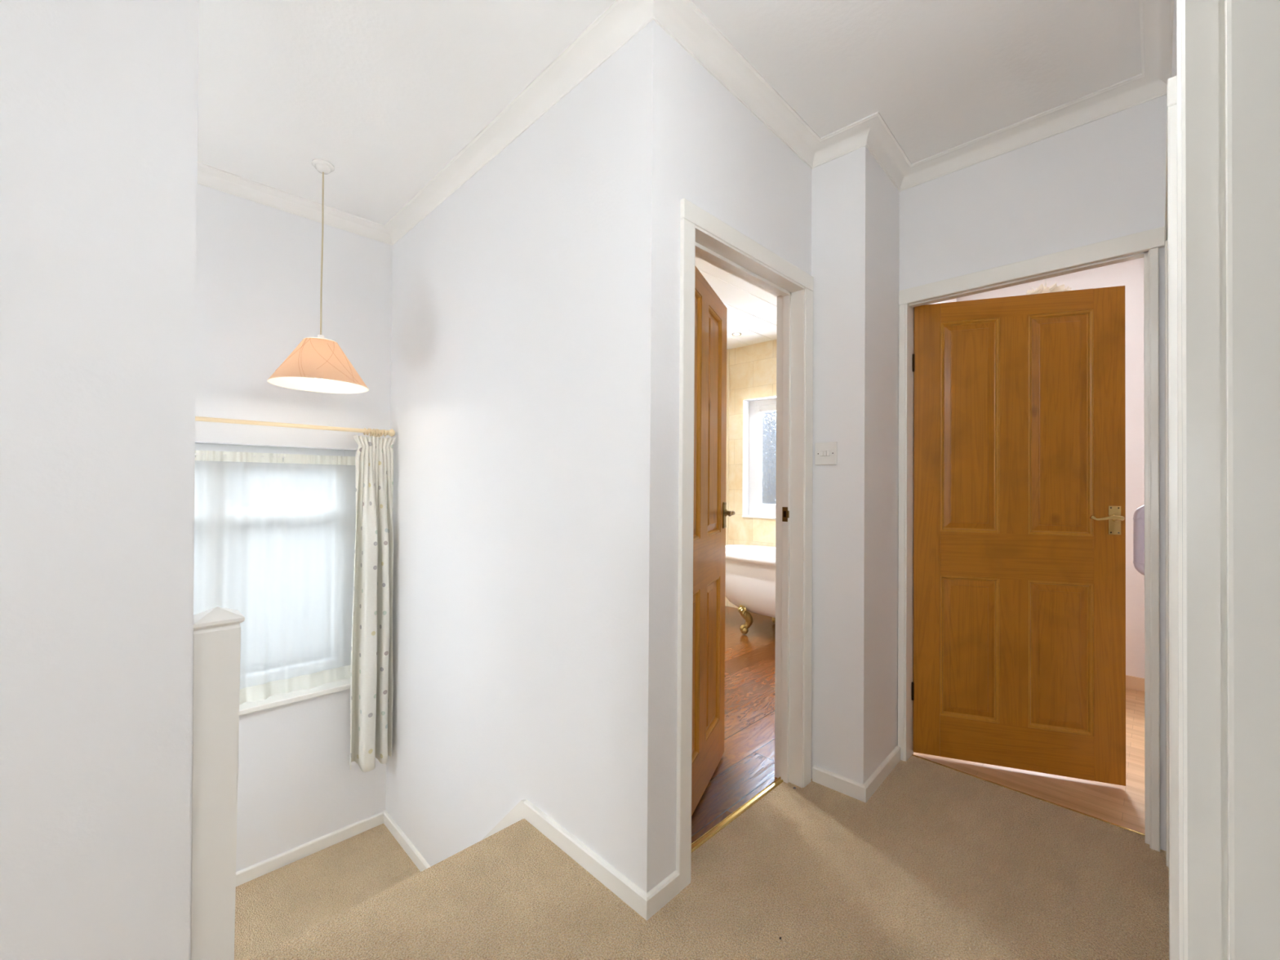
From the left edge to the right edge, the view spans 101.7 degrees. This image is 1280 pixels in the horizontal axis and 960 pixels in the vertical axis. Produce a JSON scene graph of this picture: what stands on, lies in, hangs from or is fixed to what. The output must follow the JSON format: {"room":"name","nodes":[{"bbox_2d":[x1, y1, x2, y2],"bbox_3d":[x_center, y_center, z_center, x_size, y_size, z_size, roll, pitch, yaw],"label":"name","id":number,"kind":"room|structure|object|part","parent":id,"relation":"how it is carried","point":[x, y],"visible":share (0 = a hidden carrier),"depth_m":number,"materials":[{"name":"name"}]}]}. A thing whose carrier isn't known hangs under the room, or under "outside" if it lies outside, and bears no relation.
{"room":"stair landing","nodes":[
{"label":"stair landing","id":0,"kind":"room"},
{"bbox_2d":[0,0,199,959],"bbox_3d":[-1.750,1.048,0.559,0.100,4.904,1.946,0,-1,45],"label":"wall","id":1,"kind":"structure","parent":0,"point":[99,99],"depth_m":1.10,"materials":[{"name":"paint"}]},
{"bbox_2d":[197,0,1173,245],"bbox_3d":[-0.815,-1.358,1.320,3.072,0.067,4.285,0,-1,45],"label":"crown molding","id":2,"kind":"structure","parent":1,"relation":"attached to","point":[623,20],"depth_m":1.93,"materials":[{"name":"paint"}]},
{"bbox_2d":[195,183,392,871],"bbox_3d":[-2.290,1.060,2.195,0.260,4.904,2.500,0,-1,45],"label":"wall","id":3,"kind":"structure","parent":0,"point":[259,265],"depth_m":2.56,"materials":[{"name":"paint"}]},
{"bbox_2d":[195,442,355,715],"bbox_3d":[-1.975,0.459,2.420,0.204,1.259,1.249,0,-1,45],"label":"window","id":4,"kind":"structure","parent":3,"relation":"attached to","point":[246,708],"depth_m":2.58,"materials":[{"name":"plastic"}]},
{"bbox_2d":[193,450,355,705],"bbox_3d":[-1.951,0.462,2.403,0.047,1.192,1.197,0,-1,45],"label":"curtain","id":5,"kind":"object","parent":4,"relation":"hanging from","point":[274,533],"visible":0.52,"depth_m":2.59,"materials":[{"name":"white fabric"}]},
{"bbox_3d":[-2.022,0.443,2.475,0.060,1.227,1.199,0,-1,45],"label":"frame","id":6,"kind":"part","parent":4,"relation":"part of","materials":[{"name":"plastic"}]},
{"bbox_3d":[-1.962,1.075,2.397,0.154,0.026,1.249,0,-1,45],"label":"sill","id":7,"kind":"part","parent":4,"relation":"part of","materials":[{"name":"white wood"}]},
{"bbox_2d":[195,416,395,437],"bbox_3d":[-1.905,-0.257,2.302,0.140,0.052,1.550,0,-1,45],"label":"pole","id":8,"kind":"object","parent":3,"relation":"attached to","point":[377,433],"visible":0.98,"depth_m":2.50,"materials":[{"name":"beige wood"}]},
{"bbox_2d":[349,435,395,772],"bbox_3d":[-1.395,0.626,2.731,0.139,1.710,0.211,0,-1,45],"label":"curtain","id":9,"kind":"object","parent":8,"relation":"hanging from","point":[371,640],"visible":1,"depth_m":2.71,"materials":[{"name":"fabric"}]},
{"bbox_2d":[234,823,420,959],"bbox_3d":[-1.280,2.000,2.070,1.343,0.236,0.972,0,-1,45],"label":"floor","id":10,"kind":"structure","parent":0,"point":[273,908],"depth_m":2.41,"materials":[{"name":"carpet"}]},
{"bbox_2d":[385,20,653,893],"bbox_3d":[-0.656,1.072,2.219,2.019,4.904,0.109,0,-1,45],"label":"wall","id":11,"kind":"structure","parent":0,"point":[520,407],"depth_m":1.91,"materials":[{"name":"paint"}]},
{"bbox_2d":[235,809,431,886],"bbox_3d":[-1.491,1.859,2.284,0.743,0.069,0.973,0,-1,45],"label":"baseboard","id":12,"kind":"structure","parent":11,"relation":"attached to","point":[245,875],"depth_m":2.62,"materials":[{"name":"white wood"}]},
{"bbox_2d":[480,799,525,840],"bbox_3d":[-0.666,1.569,2.142,0.012,0.808,0.706,1,-1,-45],"label":"board","id":13,"kind":"object","parent":11,"relation":"attached to","point":[515,815],"visible":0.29,"depth_m":1.96,"materials":[{"name":"white wood"}]},
{"bbox_2d":[523,800,679,920],"bbox_3d":[-0.153,1.199,1.716,0.625,0.069,0.141,0,-1,45],"label":"baseboard","id":14,"kind":"structure","parent":11,"relation":"attached to","point":[646,904],"depth_m":1.57,"materials":[{"name":"white wood"}]},
{"bbox_2d":[197,0,1142,350],"bbox_3d":[0.893,-1.420,1.040,6.600,0.119,6.500,0,-1,45],"label":"ceiling","id":15,"kind":"structure","parent":0,"point":[387,93],"depth_m":1.76,"materials":[{"name":"paint"}]},
{"bbox_2d":[266,158,368,393],"bbox_3d":[-1.395,-0.898,2.285,0.378,0.974,0.378,0,-1,45],"label":"pendant lamp","id":16,"kind":"object","parent":15,"relation":"hanging from","point":[318,364],"visible":1,"depth_m":2.23,"materials":[{"name":"orange fabric"}]},
{"bbox_3d":[-1.398,-0.510,2.281,0.378,0.198,0.378,0,-1,45],"label":"lamp shade","id":17,"kind":"part","parent":16,"relation":"part of","materials":[{"name":"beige fabric"}]},
{"bbox_3d":[-1.398,-0.480,2.281,0.048,0.131,0.048,0,-1,45],"label":"bulb","id":18,"kind":"part","parent":16,"relation":"part of","materials":[{"name":"white glass"}]},
{"bbox_3d":[-1.394,-0.992,2.286,0.007,0.719,0.009,0,-1,45],"label":"cord","id":19,"kind":"part","parent":16,"relation":"part of","materials":[{"name":"white plastic"}]},
{"bbox_2d":[731,333,741,336],"bbox_3d":[0.878,-1.323,4.735,0.088,0.006,0.088,0,-1,45],"label":"recessed light","id":20,"kind":"object","parent":15,"relation":"in","point":[733,334],"visible":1,"depth_m":4.73,"materials":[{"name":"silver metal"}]},
{"bbox_2d":[251,605,1168,959],"bbox_3d":[0.784,1.373,0.995,6.300,0.300,6.150,0,-1,45],"label":"floor","id":21,"kind":"structure","parent":0,"point":[940,862],"depth_m":1.59,"materials":[{"name":"carpet"}]},
{"bbox_2d":[190,606,244,959],"bbox_3d":[-1.049,1.262,1.275,0.102,1.900,0.096,0,-1,45],"label":"newel post","id":22,"kind":"object","parent":21,"relation":"attached to","point":[216,630],"visible":0.79,"depth_m":1.25,"materials":[{"name":"paint"}]},
{"bbox_2d":[691,776,783,852],"bbox_3d":[0.340,1.227,1.902,0.025,0.011,0.699,0,-1,45],"label":"threshold strip","id":23,"kind":"object","parent":21,"relation":"on","point":[764,792],"visible":0.61,"depth_m":1.90,"materials":[{"name":"gold metal"}]},
{"bbox_2d":[724,545,775,634],"bbox_3d":[1.250,0.927,4.183,1.609,0.664,0.737,0,-1,45],"label":"bathtub","id":24,"kind":"object","parent":21,"relation":"on","point":[750,570],"visible":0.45,"depth_m":4.17,"materials":[{"name":"ceramic"}]},
{"bbox_2d":[911,754,1145,835],"bbox_3d":[1.498,1.239,2.080,0.766,0.004,0.008,0,-1,45],"label":"threshold strip","id":25,"kind":"object","parent":21,"relation":"on","point":[1117,825],"visible":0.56,"depth_m":2.03,"materials":[{"name":"gold metal"}]},
{"bbox_2d":[724,339,776,608],"bbox_3d":[1.568,0.014,4.748,2.315,2.704,0.262,0,-1,45],"label":"wall","id":26,"kind":"structure","parent":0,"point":[753,367],"depth_m":5.15,"materials":[{"name":"beige stone"}]},
{"bbox_2d":[742,395,776,519],"bbox_3d":[1.409,-0.212,4.852,0.960,1.157,0.185,0,-1,45],"label":"window","id":27,"kind":"structure","parent":26,"relation":"attached to","point":[759,414],"depth_m":5.12,"materials":[{"name":"plastic"}]},
{"bbox_3d":[1.383,0.358,4.826,0.958,0.017,0.125,0,-1,45],"label":"sill","id":28,"kind":"part","parent":27,"relation":"part of","materials":[{"name":"plastic"}]},
{"bbox_3d":[1.441,-0.217,4.885,0.838,1.023,0.053,0,-1,45],"label":"sash","id":29,"kind":"part","parent":27,"relation":"part of","materials":[{"name":"plastic"}]},
{"bbox_3d":[1.441,-0.217,4.885,0.739,0.924,0.006,0,-1,45],"label":"pane","id":30,"kind":"part","parent":27,"relation":"part of","materials":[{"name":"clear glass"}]},
{"bbox_2d":[646,19,956,893],"bbox_3d":[1.147,-0.010,2.682,0.116,2.704,3.284,0,-1,45],"label":"wall","id":31,"kind":"structure","parent":0,"point":[710,151],"depth_m":1.55,"materials":[{"name":"paint"}]},
{"bbox_2d":[691,266,735,815],"bbox_3d":[0.231,0.218,2.028,0.138,2.002,0.721,0,-1,23],"label":"door","id":32,"kind":"structure","parent":31,"relation":"in","point":[710,512],"depth_m":2.11,"materials":[{"name":"brown wood"}]},
{"bbox_3d":[0.168,0.722,1.884,0.025,0.592,0.182,0,-1,23],"label":"panel","id":33,"kind":"part","parent":32,"relation":"part of","materials":[{"name":"brown wood"}]},
{"bbox_3d":[0.175,-0.241,1.893,0.025,0.896,0.182,0,-1,23],"label":"panel","id":34,"kind":"part","parent":32,"relation":"part of","materials":[{"name":"brown wood"}]},
{"bbox_3d":[0.168,0.722,1.884,0.035,0.620,0.210,0,-1,23],"label":"moulding","id":35,"kind":"part","parent":32,"relation":"part of","materials":[{"name":"brown wood"}]},
{"bbox_3d":[0.175,-0.241,1.893,0.035,0.924,0.210,0,-1,23],"label":"moulding","id":36,"kind":"part","parent":32,"relation":"part of","materials":[{"name":"brown wood"}]},
{"bbox_3d":[0.226,1.127,2.023,0.035,0.185,0.521,0,-1,23],"label":"rail","id":37,"kind":"part","parent":32,"relation":"part of","materials":[{"name":"brown wood"}]},
{"bbox_3d":[0.232,0.319,2.031,0.035,0.191,0.521,0,-1,23],"label":"lock rail","id":38,"kind":"part","parent":32,"relation":"part of","materials":[{"name":"brown wood"}]},
{"bbox_3d":[0.240,-0.742,2.041,0.035,0.082,0.521,0,-1,23],"label":"rail","id":39,"kind":"part","parent":32,"relation":"part of","materials":[{"name":"brown wood"}]},
{"bbox_3d":[0.289,0.726,2.170,0.025,0.592,0.182,0,-1,23],"label":"panel","id":40,"kind":"part","parent":32,"relation":"part of","materials":[{"name":"brown wood"}]},
{"bbox_3d":[0.296,-0.237,2.179,0.025,0.896,0.182,0,-1,23],"label":"panel","id":41,"kind":"part","parent":32,"relation":"part of","materials":[{"name":"brown wood"}]},
{"bbox_3d":[0.289,0.726,2.170,0.035,0.620,0.210,0,-1,23],"label":"moulding","id":42,"kind":"part","parent":32,"relation":"part of","materials":[{"name":"brown wood"}]},
{"bbox_3d":[0.296,-0.237,2.179,0.035,0.924,0.210,0,-1,23],"label":"moulding","id":43,"kind":"part","parent":32,"relation":"part of","materials":[{"name":"brown wood"}]},
{"bbox_3d":[0.384,0.156,2.314,0.024,0.116,0.043,0,-1,23],"label":"handle plate","id":44,"kind":"part","parent":32,"relation":"part of","materials":[{"name":"gold metal"}]},
{"bbox_3d":[0.387,0.146,2.270,0.040,0.022,0.113,0,-1,23],"label":"lever","id":45,"kind":"part","parent":32,"relation":"part of","materials":[{"name":"gold metal"}]},
{"bbox_2d":[675,198,813,891],"bbox_3d":[0.372,0.195,1.895,0.129,2.078,0.830,0,-1,45],"label":"door frame","id":46,"kind":"structure","parent":31,"relation":"attached to","point":[704,236],"depth_m":2.10,"materials":[{"name":"white paint"}]},
{"bbox_3d":[0.137,0.221,1.582,0.018,2.017,0.054,0,-1,45],"label":"architrave","id":47,"kind":"part","parent":46,"relation":"part of","materials":[{"name":"white wood"}]},
{"bbox_3d":[0.418,-0.813,1.867,0.020,0.060,0.830,0,-1,45],"label":"architrave","id":48,"kind":"part","parent":46,"relation":"part of","materials":[{"name":"white wood"}]},
{"bbox_3d":[0.596,0.141,2.135,0.032,0.060,0.008,0,-1,45],"label":"strike plate","id":49,"kind":"part","parent":46,"relation":"part of","materials":[{"name":"gold metal"}]},
{"bbox_3d":[0.680,0.230,2.127,0.020,2.017,0.065,0,-1,45],"label":"architrave","id":50,"kind":"part","parent":46,"relation":"part of","materials":[{"name":"white wood"}]},
{"bbox_2d":[811,146,899,784],"bbox_3d":[0.935,-0.055,2.320,0.327,2.624,0.525,0,-1,45],"label":"wall","id":51,"kind":"structure","parent":0,"point":[855,204],"depth_m":2.11,"materials":[{"name":"paint"}]},
{"bbox_2d":[814,441,837,465],"bbox_3d":[0.756,-0.108,2.123,0.092,0.092,0.016,0,-1,45],"label":"light switch","id":52,"kind":"object","parent":51,"relation":"attached to","point":[825,453],"visible":1,"depth_m":2.12,"materials":[{"name":"white plastic"}]},
{"bbox_2d":[812,745,900,802],"bbox_3d":[0.936,1.212,2.216,0.214,0.069,0.438,0,-1,45],"label":"baseboard","id":53,"kind":"structure","parent":51,"relation":"attached to","point":[851,788],"depth_m":2.08,"materials":[{"name":"white wood"}]},
{"bbox_2d":[899,94,1166,850],"bbox_3d":[1.532,-0.053,2.032,0.960,2.624,0.090,0,-1,45],"label":"wall","id":54,"kind":"structure","parent":0,"point":[1104,179],"depth_m":1.96,"materials":[{"name":"paint"}]},
{"bbox_2d":[911,285,1125,786],"bbox_3d":[1.598,0.219,2.244,0.772,2.014,0.138,0,-1,20],"label":"door","id":55,"kind":"structure","parent":54,"relation":"in","point":[1020,401],"depth_m":2.22,"materials":[{"name":"brown wood"}]},
{"bbox_3d":[1.451,-0.237,2.301,0.196,0.904,0.025,0,-1,20],"label":"panel","id":56,"kind":"part","parent":55,"relation":"part of","materials":[{"name":"brown wood"}]},
{"bbox_3d":[1.443,0.734,2.292,0.196,0.592,0.025,0,-1,20],"label":"panel","id":57,"kind":"part","parent":55,"relation":"part of","materials":[{"name":"brown wood"}]},
{"bbox_3d":[1.443,0.734,2.292,0.224,0.620,0.035,0,-1,20],"label":"moulding","id":58,"kind":"part","parent":55,"relation":"part of","materials":[{"name":"brown wood"}]},
{"bbox_3d":[1.451,-0.237,2.301,0.224,0.932,0.035,0,-1,20],"label":"moulding","id":59,"kind":"part","parent":55,"relation":"part of","materials":[{"name":"brown wood"}]},
{"bbox_3d":[1.609,-0.745,2.252,0.552,0.086,0.035,0,-1,20],"label":"rail","id":60,"kind":"part","parent":55,"relation":"part of","materials":[{"name":"brown wood"}]},
{"bbox_3d":[1.595,1.135,2.233,0.552,0.181,0.035,0,-1,20],"label":"rail","id":61,"kind":"part","parent":55,"relation":"part of","materials":[{"name":"brown wood"}]},
{"bbox_3d":[1.601,0.327,2.241,0.552,0.195,0.035,0,-1,20],"label":"lock rail","id":62,"kind":"part","parent":55,"relation":"part of","materials":[{"name":"brown wood"}]},
{"bbox_3d":[1.759,-0.236,2.192,0.196,0.904,0.025,0,-1,20],"label":"panel","id":63,"kind":"part","parent":55,"relation":"part of","materials":[{"name":"brown wood"}]},
{"bbox_3d":[1.752,0.735,2.182,0.196,0.592,0.025,0,-1,20],"label":"panel","id":64,"kind":"part","parent":55,"relation":"part of","materials":[{"name":"brown wood"}]},
{"bbox_3d":[1.759,-0.236,2.192,0.224,0.932,0.035,0,-1,20],"label":"moulding","id":65,"kind":"part","parent":55,"relation":"part of","materials":[{"name":"brown wood"}]},
{"bbox_3d":[1.752,0.735,2.182,0.224,0.620,0.035,0,-1,20],"label":"moulding","id":66,"kind":"part","parent":55,"relation":"part of","materials":[{"name":"brown wood"}]},
{"bbox_3d":[1.872,0.152,2.095,0.113,0.022,0.040,0,-1,20],"label":"lever","id":67,"kind":"part","parent":55,"relation":"part of","materials":[{"name":"gold metal"}]},
{"bbox_3d":[1.917,0.163,2.099,0.043,0.116,0.024,0,-1,20],"label":"handle plate","id":68,"kind":"part","parent":55,"relation":"part of","materials":[{"name":"gold metal"}]},
{"bbox_2d":[897,75,1178,959],"bbox_3d":[1.205,0.192,1.701,0.958,2.092,1.016,0,-1,45],"label":"door frame","id":69,"kind":"structure","parent":54,"relation":"attached to","point":[1146,244],"depth_m":1.76,"materials":[{"name":"white wood"}]},
{"bbox_3d":[1.167,0.231,2.322,0.028,2.027,0.018,0,-1,45],"label":"architrave","id":70,"kind":"part","parent":69,"relation":"part of","materials":[{"name":"white wood"}]},
{"bbox_3d":[1.466,-0.816,2.044,0.846,0.065,0.024,0,-1,45],"label":"architrave","id":71,"kind":"part","parent":69,"relation":"part of","materials":[{"name":"white wood"}]},
{"bbox_3d":[1.737,0.230,1.759,0.022,2.027,0.020,0,-1,45],"label":"architrave","id":72,"kind":"part","parent":69,"relation":"part of","materials":[{"name":"white wood"}]},
{"bbox_3d":[1.722,0.234,1.695,0.019,2.017,0.062,0,-1,45],"label":"architrave","id":73,"kind":"part","parent":69,"relation":"part of","materials":[{"name":"white wood"}]},
{"bbox_3d":[1.434,-0.810,1.409,0.019,0.060,0.900,0,-1,45],"label":"architrave","id":74,"kind":"part","parent":69,"relation":"part of","materials":[{"name":"white wood"}]},
{"bbox_2d":[1026,279,1074,294],"bbox_3d":[2.030,-1.027,2.611,0.285,0.658,0.286,0,-1,45],"label":"pendant","id":75,"kind":"object","parent":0,"point":[1042,289],"visible":0.06,"depth_m":2.54,"materials":[{"name":"white plastic"}]},
{"bbox_2d":[956,257,1144,678],"bbox_3d":[2.822,0.011,3.506,1.215,2.704,0.250,0,-1,45],"label":"wall","id":76,"kind":"structure","parent":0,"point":[1130,273],"depth_m":3.17,"materials":[{"name":"white paint"}]},
{"bbox_2d":[1125,675,1144,692],"bbox_3d":[2.694,1.226,3.428,1.089,0.078,0.012,0,-1,45],"label":"baseboard","id":77,"kind":"structure","parent":76,"relation":"attached to","point":[1132,682],"depth_m":3.13,"materials":[{"name":"brown wood"}]},
{"bbox_2d":[1171,0,1177,77],"bbox_3d":[0.299,-0.080,0.188,0.101,2.624,4.286,0,-1,45],"label":"wall","id":78,"kind":"structure","parent":0,"point":[1174,47],"depth_m":1.33,"materials":[{"name":"paint"}]},
{"bbox_2d":[1176,0,1279,959],"bbox_3d":[0.203,0.177,0.103,0.122,2.076,0.891,0,-1,45],"label":"door frame","id":79,"kind":"structure","parent":78,"relation":"attached to","point":[1228,51],"depth_m":0.40,"materials":[{"name":"white wood"}]},
{"bbox_3d":[0.461,0.212,0.431,0.022,2.017,0.062,0,-1,45],"label":"architrave","id":80,"kind":"part","parent":79,"relation":"part of","materials":[{"name":"white wood"}]},
{"bbox_3d":[2.498,-0.002,2.392,0.101,2.704,1.785,0,-1,45],"label":"wall","id":81,"kind":"structure","parent":0,"visible":0},
{"bbox_2d":[1133,505,1144,575],"bbox_3d":[2.005,0.238,2.043,0.106,0.319,0.068,0,-1,45],"label":"grab rail","id":82,"kind":"object","parent":81,"relation":"attached to","point":[1139,514],"visible":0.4,"depth_m":2.06,"materials":[{"name":"plastic"}]}
]}

